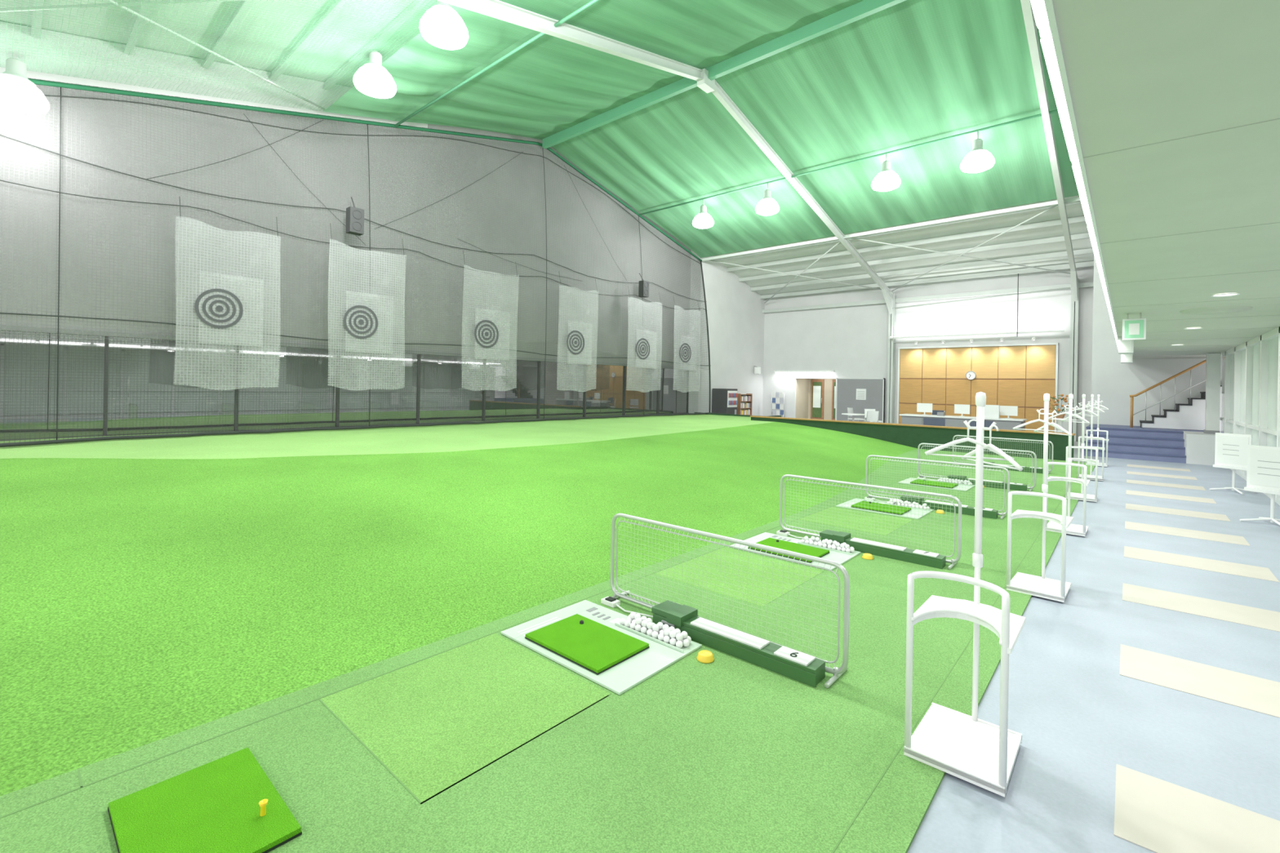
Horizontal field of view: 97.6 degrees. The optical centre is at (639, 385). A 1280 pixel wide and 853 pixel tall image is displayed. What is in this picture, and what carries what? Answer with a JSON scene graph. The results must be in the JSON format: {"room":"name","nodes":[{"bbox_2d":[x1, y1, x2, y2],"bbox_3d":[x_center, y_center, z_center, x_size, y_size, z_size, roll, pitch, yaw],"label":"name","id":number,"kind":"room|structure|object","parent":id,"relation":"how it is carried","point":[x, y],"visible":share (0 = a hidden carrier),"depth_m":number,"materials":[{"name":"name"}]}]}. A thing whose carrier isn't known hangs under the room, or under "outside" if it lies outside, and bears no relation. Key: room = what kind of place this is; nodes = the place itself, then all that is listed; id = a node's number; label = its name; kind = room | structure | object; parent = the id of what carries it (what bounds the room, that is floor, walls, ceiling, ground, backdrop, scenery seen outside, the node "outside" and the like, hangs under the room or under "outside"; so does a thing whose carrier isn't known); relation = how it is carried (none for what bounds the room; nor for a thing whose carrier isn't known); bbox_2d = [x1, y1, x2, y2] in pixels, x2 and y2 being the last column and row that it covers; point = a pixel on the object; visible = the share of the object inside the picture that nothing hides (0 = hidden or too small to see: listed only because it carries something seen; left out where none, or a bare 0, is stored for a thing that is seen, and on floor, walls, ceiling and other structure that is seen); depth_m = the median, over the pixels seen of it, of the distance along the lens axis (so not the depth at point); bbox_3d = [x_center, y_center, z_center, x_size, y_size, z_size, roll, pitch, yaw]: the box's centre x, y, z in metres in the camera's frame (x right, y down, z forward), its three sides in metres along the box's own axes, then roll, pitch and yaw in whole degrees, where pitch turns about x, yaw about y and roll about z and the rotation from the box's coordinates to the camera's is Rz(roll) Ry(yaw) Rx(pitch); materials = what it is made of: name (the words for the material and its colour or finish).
{"room":"indoor driving range","nodes":[
{"label":"indoor driving range","id":0,"kind":"room"},
{"bbox_2d":[0,20,764,416],"bbox_3d":[-3.182,-3.160,16.384,0.650,9.300,26.800,1,0,41],"label":"wall","id":1,"kind":"structure","parent":0,"point":[735,316],"depth_m":12.21,"materials":[{"name":"white paint"}]},
{"bbox_2d":[0,324,688,440],"bbox_3d":[-5.134,0.073,14.548,0.160,1.880,21.545,1,0,41],"label":"safety net","id":2,"kind":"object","parent":1,"relation":"in","point":[107,387],"depth_m":11.62,"materials":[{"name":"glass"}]},
{"bbox_2d":[753,365,760,373],"bbox_3d":[5.294,-0.727,25.406,0.301,0.372,0.240,1,0,41],"label":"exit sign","id":3,"kind":"object","parent":1,"relation":"attached to","point":[757,370],"visible":1,"depth_m":25.30,"materials":[{"name":"white plastic"}]},
{"bbox_2d":[0,0,1079,257],"bbox_3d":[1.026,-5.416,9.222,14.950,3.192,21.300,1,0,41],"label":"ceiling","id":4,"kind":"structure","parent":0,"point":[907,73],"depth_m":12.36,"materials":[{"name":"green metal"}]},
{"bbox_2d":[0,57,49,114],"bbox_3d":[-8.888,-4.293,7.975,0.670,0.690,0.670,1,0,41],"label":"lamp","id":5,"kind":"object","parent":4,"relation":"hanging from","point":[18,93],"visible":1,"depth_m":7.89,"materials":[{"name":"metal"}]},
{"bbox_2d":[353,50,396,98],"bbox_3d":[-4.508,-5.331,9.542,0.670,0.690,0.670,1,0,41],"label":"lamp","id":6,"kind":"object","parent":4,"relation":"hanging from","point":[372,79],"visible":1,"depth_m":9.38,"materials":[{"name":"metal"}]},
{"bbox_2d":[419,0,468,49],"bbox_3d":[-2.815,-5.299,8.061,0.670,0.690,0.670,1,0,41],"label":"lamp","id":7,"kind":"object","parent":4,"relation":"hanging from","point":[441,25],"visible":0.98,"depth_m":7.89,"materials":[{"name":"metal"}]},
{"bbox_2d":[0,0,1093,295],"bbox_3d":[2.593,-5.963,11.381,15.850,3.678,26.800,1,0,41],"label":"ceiling","id":8,"kind":"structure","parent":0,"point":[1073,211],"depth_m":11.13,"materials":[{"name":"white metal"}]},
{"bbox_2d":[762,266,1093,440],"bbox_3d":[10.586,-1.126,22.978,12.650,5.749,1.500,1,0,41],"label":"wall","id":9,"kind":"structure","parent":0,"point":[851,341],"depth_m":22.23,"materials":[{"name":"white paint"}]},
{"bbox_2d":[773,369,835,373],"bbox_3d":[7.228,-0.622,24.808,2.800,0.145,0.157,1,0,41],"label":"lamp","id":10,"kind":"object","parent":9,"relation":"attached to","point":[793,371],"visible":1,"depth_m":24.63,"materials":[{"name":"white paint"}]},
{"bbox_2d":[810,379,824,419],"bbox_3d":[8.163,0.704,25.830,0.600,2.000,0.150,1,0,41],"label":"door","id":11,"kind":"structure","parent":9,"relation":"in","point":[817,385],"depth_m":25.80,"materials":[{"name":"green wood"}]},
{"bbox_2d":[831,379,835,420],"bbox_3d":[8.915,0.718,25.171,0.600,2.000,0.150,1,0,41],"label":"door","id":12,"kind":"structure","parent":9,"relation":"in","point":[833,387],"depth_m":25.31,"materials":[{"name":"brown wood"}]},
{"bbox_2d":[888,328,1064,338],"bbox_3d":[11.866,-1.857,20.210,5.500,0.080,0.080,1,0,41],"label":"light bar","id":13,"kind":"object","parent":9,"relation":"attached to","point":[1060,330],"visible":1,"depth_m":19.94,"materials":[{"name":"white paint"}]},
{"bbox_2d":[897,342,1058,432],"bbox_3d":[12.135,0.148,20.523,5.090,3.260,0.115,1,0,41],"label":"wood panelling","id":14,"kind":"object","parent":9,"relation":"attached to","point":[1020,375],"visible":0.74,"depth_m":20.31,"materials":[{"name":"brown wood"}]},
{"bbox_2d":[965,370,976,379],"bbox_3d":[12.101,-0.383,20.480,0.331,0.331,0.048,1,0,41],"label":"wall clock","id":15,"kind":"object","parent":14,"relation":"attached to","point":[971,375],"visible":1,"depth_m":20.47,"materials":[{"name":"white paint"}]},
{"bbox_2d":[931,409,944,414],"bbox_3d":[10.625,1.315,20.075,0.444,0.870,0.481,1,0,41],"label":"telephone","id":16,"kind":"object","parent":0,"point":[934,411],"visible":0.1,"depth_m":20.28,"materials":[{"name":"plastic"}]},
{"bbox_2d":[906,440,1279,852],"bbox_3d":[2.958,1.654,12.000,15.700,0.103,28.400,1,0,41],"label":"floor","id":17,"kind":"structure","parent":0,"point":[1144,703],"depth_m":2.93,"materials":[{"name":"blue tile"}]},
{"bbox_2d":[0,414,917,795],"bbox_3d":[-1.329,1.271,10.972,10.270,0.509,21.200,1,0,41],"label":"field","id":18,"kind":"object","parent":17,"relation":"on","point":[152,589],"visible":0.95,"depth_m":4.70,"materials":[{"name":"green carpet"}]},
{"bbox_2d":[0,77,711,447],"bbox_3d":[-4.111,-3.036,13.681,1.433,8.017,21.309,1,0,41],"label":"net","id":19,"kind":"object","parent":18,"relation":"on","point":[37,82],"visible":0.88,"depth_m":11.32,"materials":[{"name":"fabric"}]},
{"bbox_2d":[173,196,280,390],"bbox_3d":[-7.397,-1.581,10.107,0.165,3.320,1.580,1,0,41],"label":"sheet","id":20,"kind":"object","parent":19,"relation":"hanging from","point":[219,308],"visible":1,"depth_m":10.06,"materials":[{"name":"fabric"}]},
{"bbox_2d":[346,196,364,235],"bbox_3d":[-5.991,-3.591,11.740,0.339,0.815,0.280,1,0,41],"label":"speaker","id":21,"kind":"object","parent":19,"relation":"hanging from","point":[354,215],"visible":1,"depth_m":11.63},
{"bbox_2d":[328,222,406,390],"bbox_3d":[-5.796,-1.605,11.936,0.165,3.412,1.630,1,0,41],"label":"sheet","id":22,"kind":"object","parent":19,"relation":"hanging from","point":[361,322],"visible":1,"depth_m":11.87,"materials":[{"name":"fabric"}]},
{"bbox_2d":[461,250,519,391],"bbox_3d":[-3.789,-1.585,14.232,0.165,3.435,1.680,1,0,41],"label":"sheet","id":23,"kind":"object","parent":19,"relation":"hanging from","point":[490,320],"visible":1,"depth_m":14.15,"materials":[{"name":"fabric"}]},
{"bbox_2d":[556,271,597,391],"bbox_3d":[-1.814,-1.542,16.490,0.165,3.446,1.580,1,0,41],"label":"sheet","id":24,"kind":"object","parent":19,"relation":"hanging from","point":[574,341],"visible":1,"depth_m":16.39,"materials":[{"name":"fabric"}]},
{"bbox_2d":[638,273,648,297],"bbox_3d":[0.095,-3.376,18.703,0.339,0.815,0.280,1,0,41],"label":"speaker","id":25,"kind":"object","parent":19,"relation":"hanging from","point":[643,286],"visible":1,"depth_m":18.59},
{"bbox_2d":[626,286,662,392],"bbox_3d":[0.161,-1.513,18.749,0.165,3.470,1.728,1,0,41],"label":"sheet","id":26,"kind":"object","parent":19,"relation":"hanging from","point":[646,355],"visible":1,"depth_m":18.65,"materials":[{"name":"fabric"}]},
{"bbox_2d":[672,297,700,392],"bbox_3d":[1.707,-1.485,20.517,0.165,3.469,1.630,1,0,41],"label":"sheet","id":27,"kind":"object","parent":19,"relation":"hanging from","point":[686,366],"visible":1,"depth_m":20.48,"materials":[{"name":"fabric"}]},
{"bbox_2d":[0,448,1094,852],"bbox_3d":[2.442,1.589,6.441,3.680,0.015,19.350,1,0,41],"label":"turf","id":28,"kind":"object","parent":17,"relation":"on","point":[475,740],"visible":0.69,"depth_m":2.48,"materials":[{"name":"green carpet"}]},
{"bbox_2d":[107,747,302,852],"bbox_3d":[-1.511,1.472,1.935,0.620,0.068,0.420,1,0,41],"label":"mat","id":29,"kind":"object","parent":28,"relation":"on","point":[227,804],"visible":1,"depth_m":1.94,"materials":[{"name":"green carpet"}]},
{"bbox_2d":[500,600,702,695],"bbox_3d":[-0.244,1.523,3.370,1.000,0.015,0.710,1,0,41],"label":"board","id":30,"kind":"object","parent":28,"relation":"on","point":[623,677],"visible":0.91,"depth_m":3.20,"materials":[{"name":"white plastic"}]},
{"bbox_2d":[524,613,649,675],"bbox_3d":[-0.317,1.496,3.301,0.620,0.040,0.420,1,0,41],"label":"mat","id":31,"kind":"object","parent":30,"relation":"on","point":[596,647],"visible":1,"depth_m":3.25,"materials":[{"name":"green carpet"}]},
{"bbox_2d":[614,612,691,653],"bbox_3d":[0.087,1.486,3.428,0.540,0.075,0.134,1,0,41],"label":"balls","id":32,"kind":"object","parent":30,"relation":"on","point":[664,633],"visible":1,"depth_m":3.38},
{"bbox_2d":[696,649,714,663],"bbox_3d":[0.369,1.525,3.159,0.100,0.036,0.100,1,0,41],"label":"marker","id":33,"kind":"object","parent":28,"relation":"on","point":[704,656],"visible":1,"depth_m":3.13,"materials":[{"name":"plastic"}]},
{"bbox_2d":[600,513,849,688],"bbox_3d":[0.429,1.232,3.479,1.728,0.624,0.318,1,0,41],"label":"fence","id":34,"kind":"object","parent":28,"relation":"on","point":[806,668],"visible":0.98,"depth_m":3.26,"materials":[{"name":"white metal"}]},
{"bbox_2d":[730,532,861,569],"bbox_3d":[1.468,1.555,5.327,1.000,0.015,0.710,1,0,41],"label":"board","id":35,"kind":"object","parent":28,"relation":"on","point":[840,557],"visible":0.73,"depth_m":5.22,"materials":[{"name":"white plastic"}]},
{"bbox_2d":[747,537,829,563],"bbox_3d":[1.395,1.528,5.258,0.620,0.040,0.420,1,0,41],"label":"mat","id":36,"kind":"object","parent":35,"relation":"on","point":[793,547],"visible":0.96,"depth_m":5.25,"materials":[{"name":"green carpet"}]},
{"bbox_2d":[797,536,854,555],"bbox_3d":[1.799,1.518,5.386,0.540,0.075,0.134,1,0,41],"label":"balls","id":37,"kind":"object","parent":35,"relation":"on","point":[832,545],"visible":1,"depth_m":5.35},
{"bbox_2d":[862,553,873,559],"bbox_3d":[2.081,1.557,5.116,0.100,0.036,0.100,1,0,41],"label":"marker","id":38,"kind":"object","parent":28,"relation":"on","point":[865,556],"visible":1,"depth_m":5.08,"materials":[{"name":"plastic"}]},
{"bbox_2d":[776,474,961,569],"bbox_3d":[2.140,1.264,5.436,1.728,0.624,0.318,1,0,41],"label":"fence","id":39,"kind":"object","parent":28,"relation":"on","point":[935,560],"visible":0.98,"depth_m":5.26,"materials":[{"name":"white metal"}]},
{"bbox_2d":[835,497,933,519],"bbox_3d":[3.179,1.587,7.284,1.000,0.015,0.710,1,0,41],"label":"board","id":40,"kind":"object","parent":28,"relation":"on","point":[855,500],"visible":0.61,"depth_m":7.12,"materials":[{"name":"white plastic"}]},
{"bbox_2d":[851,501,911,515],"bbox_3d":[3.106,1.561,7.215,0.620,0.040,0.420,1,0,41],"label":"mat","id":41,"kind":"object","parent":40,"relation":"on","point":[871,505],"visible":1,"depth_m":7.16,"materials":[{"name":"green plastic"}]},
{"bbox_2d":[884,498,929,511],"bbox_3d":[3.510,1.550,7.343,0.540,0.075,0.134,1,0,41],"label":"balls","id":42,"kind":"object","parent":40,"relation":"on","point":[901,503],"visible":0.91,"depth_m":7.30},
{"bbox_2d":[897,477,975,491],"bbox_3d":[4.890,1.619,9.241,1.000,0.015,0.710,1,0,41],"label":"board","id":43,"kind":"object","parent":28,"relation":"on","point":[904,482],"visible":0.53,"depth_m":9.06,"materials":[{"name":"white plastic"}]},
{"bbox_2d":[910,479,958,488],"bbox_3d":[4.817,1.593,9.172,0.620,0.040,0.420,1,0,41],"label":"mat","id":44,"kind":"object","parent":43,"relation":"on","point":[919,482],"visible":0.96,"depth_m":9.11,"materials":[{"name":"green rubber"}]},
{"bbox_2d":[935,477,972,485],"bbox_3d":[5.221,1.582,9.300,0.540,0.075,0.134,1,0,41],"label":"balls","id":45,"kind":"object","parent":43,"relation":"on","point":[967,482],"visible":0.89,"depth_m":9.26},
{"bbox_2d":[864,454,1009,519],"bbox_3d":[3.851,1.296,7.393,1.728,0.624,0.318,1,0,41],"label":"fence","id":46,"kind":"object","parent":28,"relation":"on","point":[966,509],"visible":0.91,"depth_m":7.25,"materials":[{"name":"white metal"}]},
{"bbox_2d":[935,509,944,514],"bbox_3d":[3.792,1.589,7.073,0.100,0.036,0.100,1,0,41],"label":"marker","id":47,"kind":"object","parent":28,"relation":"on","point":[939,511],"visible":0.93,"depth_m":7.04,"materials":[{"name":"plastic"}]},
{"bbox_2d":[903,391,1025,797],"bbox_3d":[1.430,0.793,2.459,0.412,1.538,0.544,1,0,41],"label":"stand","id":48,"kind":"object","parent":28,"relation":"on","point":[975,751],"visible":1,"depth_m":2.39,"materials":[{"name":"white metal"}]},
{"bbox_2d":[917,443,1036,491],"bbox_3d":[5.562,1.328,9.350,1.728,0.624,0.318,1,0,41],"label":"fence","id":49,"kind":"object","parent":28,"relation":"on","point":[1017,486],"visible":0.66,"depth_m":9.13,"materials":[{"name":"white metal"}]},
{"bbox_2d":[952,435,1053,473],"bbox_3d":[7.274,1.361,11.307,1.728,0.624,0.318,1,0,41],"label":"fence","id":50,"kind":"object","parent":28,"relation":"on","point":[1039,470],"visible":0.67,"depth_m":11.09,"materials":[{"name":"white metal"}]},
{"bbox_2d":[1006,393,1073,602],"bbox_3d":[3.176,0.826,4.453,0.412,1.538,0.544,1,0,43],"label":"stand","id":51,"kind":"object","parent":28,"relation":"on","point":[1026,584],"visible":1,"depth_m":4.39,"materials":[{"name":"white metal"}]},
{"bbox_2d":[1045,393,1089,536],"bbox_3d":[4.853,0.858,6.373,0.412,1.538,0.544,1,0,42],"label":"stand","id":52,"kind":"object","parent":28,"relation":"on","point":[1073,529],"visible":0.93,"depth_m":6.33,"materials":[{"name":"white metal"}]},
{"bbox_2d":[1065,394,1098,502],"bbox_3d":[6.563,0.890,8.331,0.412,1.538,0.544,1,0,40],"label":"stand","id":53,"kind":"object","parent":28,"relation":"on","point":[1079,496],"visible":0.88,"depth_m":8.26,"materials":[{"name":"white metal"}]},
{"bbox_2d":[1077,394,1104,480],"bbox_3d":[8.274,0.922,10.288,0.412,1.538,0.544,1,0,40],"label":"stand","id":54,"kind":"object","parent":28,"relation":"on","point":[1090,477],"visible":0.89,"depth_m":10.20,"materials":[{"name":"white metal"}]},
{"bbox_2d":[1085,394,1109,466],"bbox_3d":[9.987,0.954,12.245,0.412,1.538,0.544,1,0,41],"label":"stand","id":55,"kind":"object","parent":28,"relation":"on","point":[1105,464],"visible":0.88,"depth_m":12.16,"materials":[{"name":"white metal"}]},
{"bbox_2d":[438,0,896,423],"bbox_3d":[1.372,-2.673,12.372,0.200,8.497,26.613,1,0,41],"label":"frame","id":56,"kind":"object","parent":17,"relation":"on","point":[497,9],"visible":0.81,"depth_m":11.93,"materials":[{"name":"metal"}]},
{"bbox_2d":[394,0,599,126],"bbox_3d":[-0.014,-5.859,7.947,14.850,0.056,0.056,1,0,41],"label":"rail","id":57,"kind":"object","parent":56,"relation":"attached to","point":[591,2],"visible":1,"depth_m":10.15,"materials":[{"name":"green metal"}]},
{"bbox_2d":[31,0,1093,313],"bbox_3d":[2.592,-4.962,11.372,15.510,3.020,26.490,1,0,41],"label":"roof purlins","id":58,"kind":"structure","parent":56,"relation":"attached to","point":[1073,201],"depth_m":18.47,"materials":[{"name":"metal"}]},
{"bbox_2d":[542,0,905,148],"bbox_3d":[2.835,-6.838,11.184,14.850,0.240,0.120,1,0,41],"label":"ridge beam","id":59,"kind":"structure","parent":56,"relation":"attached to","point":[860,10],"depth_m":11.72,"materials":[{"name":"green metal"}]},
{"bbox_2d":[711,388,737,414],"bbox_3d":[3.509,0.866,22.955,0.785,1.500,0.800,1,0,41],"label":"vending machine","id":60,"kind":"object","parent":17,"relation":"on","point":[724,400],"visible":0.8,"depth_m":22.68,"materials":[{"name":"black metal"}]},
{"bbox_2d":[737,393,752,415],"bbox_3d":[4.510,0.985,24.469,0.300,1.300,1.000,1,0,41],"label":"bookshelf","id":61,"kind":"object","parent":17,"relation":"on","point":[744,400],"visible":0.62,"depth_m":24.39,"materials":[{"name":"brown wood"}]},
{"bbox_2d":[770,391,784,417],"bbox_3d":[6.206,0.981,25.346,0.630,1.388,0.378,1,0,41],"label":"magazine rack","id":62,"kind":"object","parent":17,"relation":"on","point":[774,394],"visible":0.84,"depth_m":25.36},
{"bbox_2d":[841,413,865,421],"bbox_3d":[7.393,1.329,19.419,0.780,0.720,0.774,1,0,41],"label":"table","id":63,"kind":"object","parent":17,"relation":"on","point":[853,415],"visible":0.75,"depth_m":19.20,"materials":[{"name":"white"}]},
{"bbox_2d":[847,407,864,421],"bbox_3d":[8.173,1.269,21.241,0.481,0.870,0.444,1,0,-6],"label":"chair","id":64,"kind":"object","parent":17,"relation":"on","point":[849,410],"visible":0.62,"depth_m":21.22,"materials":[{"name":"white plastic"}]},
{"bbox_2d":[835,377,885,422],"bbox_3d":[9.066,0.701,23.094,1.940,2.040,0.160,1,0,41],"label":"wall","id":65,"kind":"structure","parent":17,"relation":"on","point":[860,394],"depth_m":23.03,"materials":[{"name":"grey paint"}]},
{"bbox_2d":[866,410,879,422],"bbox_3d":[7.595,1.258,18.561,0.444,0.870,0.481,1,0,-7],"label":"chair","id":66,"kind":"object","parent":17,"relation":"on","point":[871,415],"visible":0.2,"depth_m":18.37,"materials":[{"name":"white plastic"}]},
{"bbox_2d":[864,408,881,422],"bbox_3d":[8.343,1.272,20.070,0.444,0.870,0.481,1,0,-5],"label":"chair","id":67,"kind":"object","parent":17,"relation":"on","point":[865,410],"visible":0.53,"depth_m":20.24,"materials":[{"name":"white plastic"}]},
{"bbox_2d":[694,412,1075,461],"bbox_3d":[6.048,1.344,17.433,11.950,0.640,1.960,1,0,41],"label":"wall","id":68,"kind":"structure","parent":17,"relation":"on","point":[909,435],"depth_m":14.73,"materials":[{"name":"paint"}]},
{"bbox_2d":[899,404,1026,431],"bbox_3d":[10.671,1.176,18.681,3.600,1.150,0.800,1,0,41],"label":"reception desk","id":69,"kind":"object","parent":17,"relation":"on","point":[991,412],"visible":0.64,"depth_m":18.33,"materials":[{"name":"laminate"}]},
{"bbox_2d":[916,403,932,414],"bbox_3d":[9.882,0.805,19.443,0.480,0.400,0.220,1,0,30],"label":"computer monitor","id":70,"kind":"object","parent":69,"relation":"on","point":[921,407],"visible":0.94,"depth_m":19.43,"materials":[{"name":"white plastic"}]},
{"bbox_2d":[954,404,969,416],"bbox_3d":[10.748,0.821,18.686,0.220,0.400,0.480,1,0,-37],"label":"computer monitor","id":71,"kind":"object","parent":69,"relation":"on","point":[962,409],"visible":0.93,"depth_m":18.67,"materials":[{"name":"white plastic"}]},
{"bbox_2d":[999,405,1017,418],"bbox_3d":[11.759,0.840,17.868,0.480,0.400,0.220,1,0,35],"label":"computer monitor","id":72,"kind":"object","parent":69,"relation":"on","point":[1007,411],"visible":0.97,"depth_m":17.85,"materials":[{"name":"white plastic"}]},
{"bbox_2d":[1020,0,1079,441],"bbox_3d":[5.699,-2.592,8.587,0.200,8.497,26.613,1,0,41],"label":"frame","id":73,"kind":"object","parent":17,"relation":"on","point":[1028,13],"visible":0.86,"depth_m":13.76,"materials":[{"name":"metal"}]},
{"bbox_2d":[0,0,1070,342],"bbox_3d":[1.559,-3.736,12.449,11.382,3.830,25.729,1,0,41],"label":"roof bracing","id":74,"kind":"structure","parent":73,"relation":"attached to","point":[113,2],"depth_m":17.70,"materials":[{"name":"metal"}]},
{"bbox_2d":[639,109,1057,215],"bbox_3d":[5.581,-5.778,14.345,14.850,0.056,0.056,1,0,41],"label":"rail","id":75,"kind":"object","parent":73,"relation":"attached to","point":[1055,110],"visible":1,"depth_m":14.11,"materials":[{"name":"green metal"}]},
{"bbox_2d":[692,199,714,228],"bbox_3d":[1.978,-5.390,17.488,0.670,0.892,0.670,1,0,41],"label":"lamp","id":76,"kind":"object","parent":75,"relation":"hanging from","point":[703,220],"visible":1,"depth_m":17.30,"materials":[{"name":"metal"}]},
{"bbox_2d":[755,183,779,215],"bbox_3d":[3.649,-5.358,16.027,0.670,0.892,0.670,1,0,41],"label":"lamp","id":77,"kind":"object","parent":75,"relation":"hanging from","point":[767,206],"visible":1,"depth_m":15.84,"materials":[{"name":"metal"}]},
{"bbox_2d":[871,153,901,191],"bbox_3d":[6.103,-5.312,13.881,0.670,0.892,0.670,1,0,41],"label":"lamp","id":78,"kind":"object","parent":75,"relation":"hanging from","point":[886,180],"visible":1,"depth_m":13.71,"materials":[{"name":"metal"}]},
{"bbox_2d":[960,131,995,173],"bbox_3d":[7.585,-5.284,12.584,0.670,0.892,0.670,1,0,41],"label":"lamp","id":79,"kind":"object","parent":75,"relation":"hanging from","point":[979,159],"visible":1,"depth_m":12.43,"materials":[{"name":"metal"}]},
{"bbox_2d":[1048,394,1073,432],"bbox_3d":[10.058,0.966,13.448,0.590,1.547,0.638,1,0,15],"label":"potted plant","id":80,"kind":"object","parent":17,"relation":"on","point":[1060,417],"visible":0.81,"depth_m":13.40,"materials":[{"name":"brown plant"}]},
{"bbox_2d":[1084,385,1222,465],"bbox_3d":[13.537,0.805,14.172,3.460,2.000,3.205,1,0,41],"label":"staircase","id":81,"kind":"structure","parent":17,"relation":"on","point":[1177,436],"depth_m":13.90,"materials":[{"name":"carpet"}]},
{"bbox_2d":[1129,359,1206,427],"bbox_3d":[13.820,0.177,14.580,1.622,1.905,0.108,1,0,41],"label":"stair handrail","id":82,"kind":"object","parent":81,"relation":"on","point":[1131,397],"visible":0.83,"depth_m":14.69,"materials":[{"name":"brown wood"}]},
{"bbox_2d":[1208,432,1258,494],"bbox_3d":[9.712,1.257,9.156,0.458,0.949,0.440,1,0,-20],"label":"sign stand","id":83,"kind":"object","parent":17,"relation":"on","point":[1230,449],"visible":0.92,"depth_m":9.14,"materials":[{"name":"white plastic"}]},
{"bbox_2d":[1239,444,1279,525],"bbox_3d":[7.768,1.221,6.871,0.458,0.949,0.440,1,0,-20],"label":"sign stand","id":84,"kind":"object","parent":17,"relation":"on","point":[1263,466],"visible":1,"depth_m":6.90,"materials":[{"name":"white plastic"}]},
{"bbox_2d":[1118,337,1133,354],"bbox_3d":[8.656,-0.717,9.972,0.200,0.280,0.510,1,0,41],"label":"sign box","id":85,"kind":"object","parent":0,"point":[1125,347],"depth_m":9.79,"materials":[{"name":"white plastic"}]},
{"bbox_2d":[1120,354,1133,363],"bbox_3d":[11.157,-0.670,12.833,0.200,0.280,0.510,1,0,41],"label":"sign box","id":86,"kind":"object","parent":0,"point":[1125,358],"depth_m":12.65,"materials":[{"name":"white plastic"}]},
{"bbox_2d":[1091,254,1222,432],"bbox_3d":[15.733,-1.318,16.022,4.250,6.326,2.400,1,0,41],"label":"wall","id":87,"kind":"structure","parent":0,"point":[1114,381],"depth_m":15.99,"materials":[{"name":"white paint"}]},
{"bbox_2d":[1044,0,1279,359],"bbox_3d":[6.728,-1.054,6.135,2.380,0.340,24.466,1,0,41],"label":"ceiling","id":88,"kind":"structure","parent":0,"point":[1173,106],"depth_m":2.36,"materials":[{"name":"white paint"}]},
{"bbox_2d":[1030,0,1118,348],"bbox_3d":[4.990,-1.021,5.989,0.046,0.071,21.560,1,0,41],"label":"strip light","id":89,"kind":"object","parent":88,"relation":"attached to","point":[1038,6],"visible":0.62,"depth_m":2.17,"materials":[{"name":"white paint"}]},
{"bbox_2d":[1122,312,1146,340],"bbox_3d":[6.157,-0.739,6.978,0.220,0.330,0.067,1,0,41],"label":"exit sign","id":90,"kind":"object","parent":88,"relation":"hanging from","point":[1135,328],"visible":1,"depth_m":6.95,"materials":[{"name":"white paint"}]},
{"bbox_2d":[1183,327,1203,329],"bbox_3d":[8.246,-0.856,8.347,0.210,0.010,0.210,1,0,41],"label":"recessed light","id":91,"kind":"object","parent":88,"relation":"in","point":[1190,328],"visible":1,"depth_m":8.35,"materials":[{"name":"white paint"}]},
{"bbox_2d":[1210,293,1240,297],"bbox_3d":[5.811,-0.902,5.561,0.210,0.010,0.210,1,0,41],"label":"recessed light","id":92,"kind":"object","parent":88,"relation":"in","point":[1224,295],"visible":1,"depth_m":5.57,"materials":[{"name":"white paint"}]},
{"bbox_2d":[1179,306,1253,314],"bbox_3d":[6.730,-0.876,6.551,0.600,0.035,0.600,1,0,41],"label":"ceiling vent","id":93,"kind":"object","parent":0,"point":[1219,309],"depth_m":6.46,"materials":[{"name":"white metal"}]},
{"bbox_2d":[1230,468,1279,505],"bbox_3d":[7.468,-2.960,5.475,0.650,9.300,24.400,1,0,41],"label":"wall","id":94,"kind":"structure","parent":0,"point":[1240,473],"depth_m":10.51,"materials":[{"name":"white paint"}]},
{"bbox_2d":[1203,353,1221,434],"bbox_3d":[13.448,0.183,13.161,0.240,1.880,0.320,1,0,41],"label":"column","id":95,"kind":"structure","parent":94,"relation":"attached to","point":[1213,361],"depth_m":13.05,"materials":[{"name":"white paint"}]},
{"bbox_2d":[1219,326,1279,498],"bbox_3d":[6.617,0.330,5.036,0.140,2.450,22.700,1,0,41],"label":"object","id":96,"kind":"structure","parent":94,"relation":"in","point":[1251,370],"depth_m":10.00,"materials":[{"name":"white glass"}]}
]}

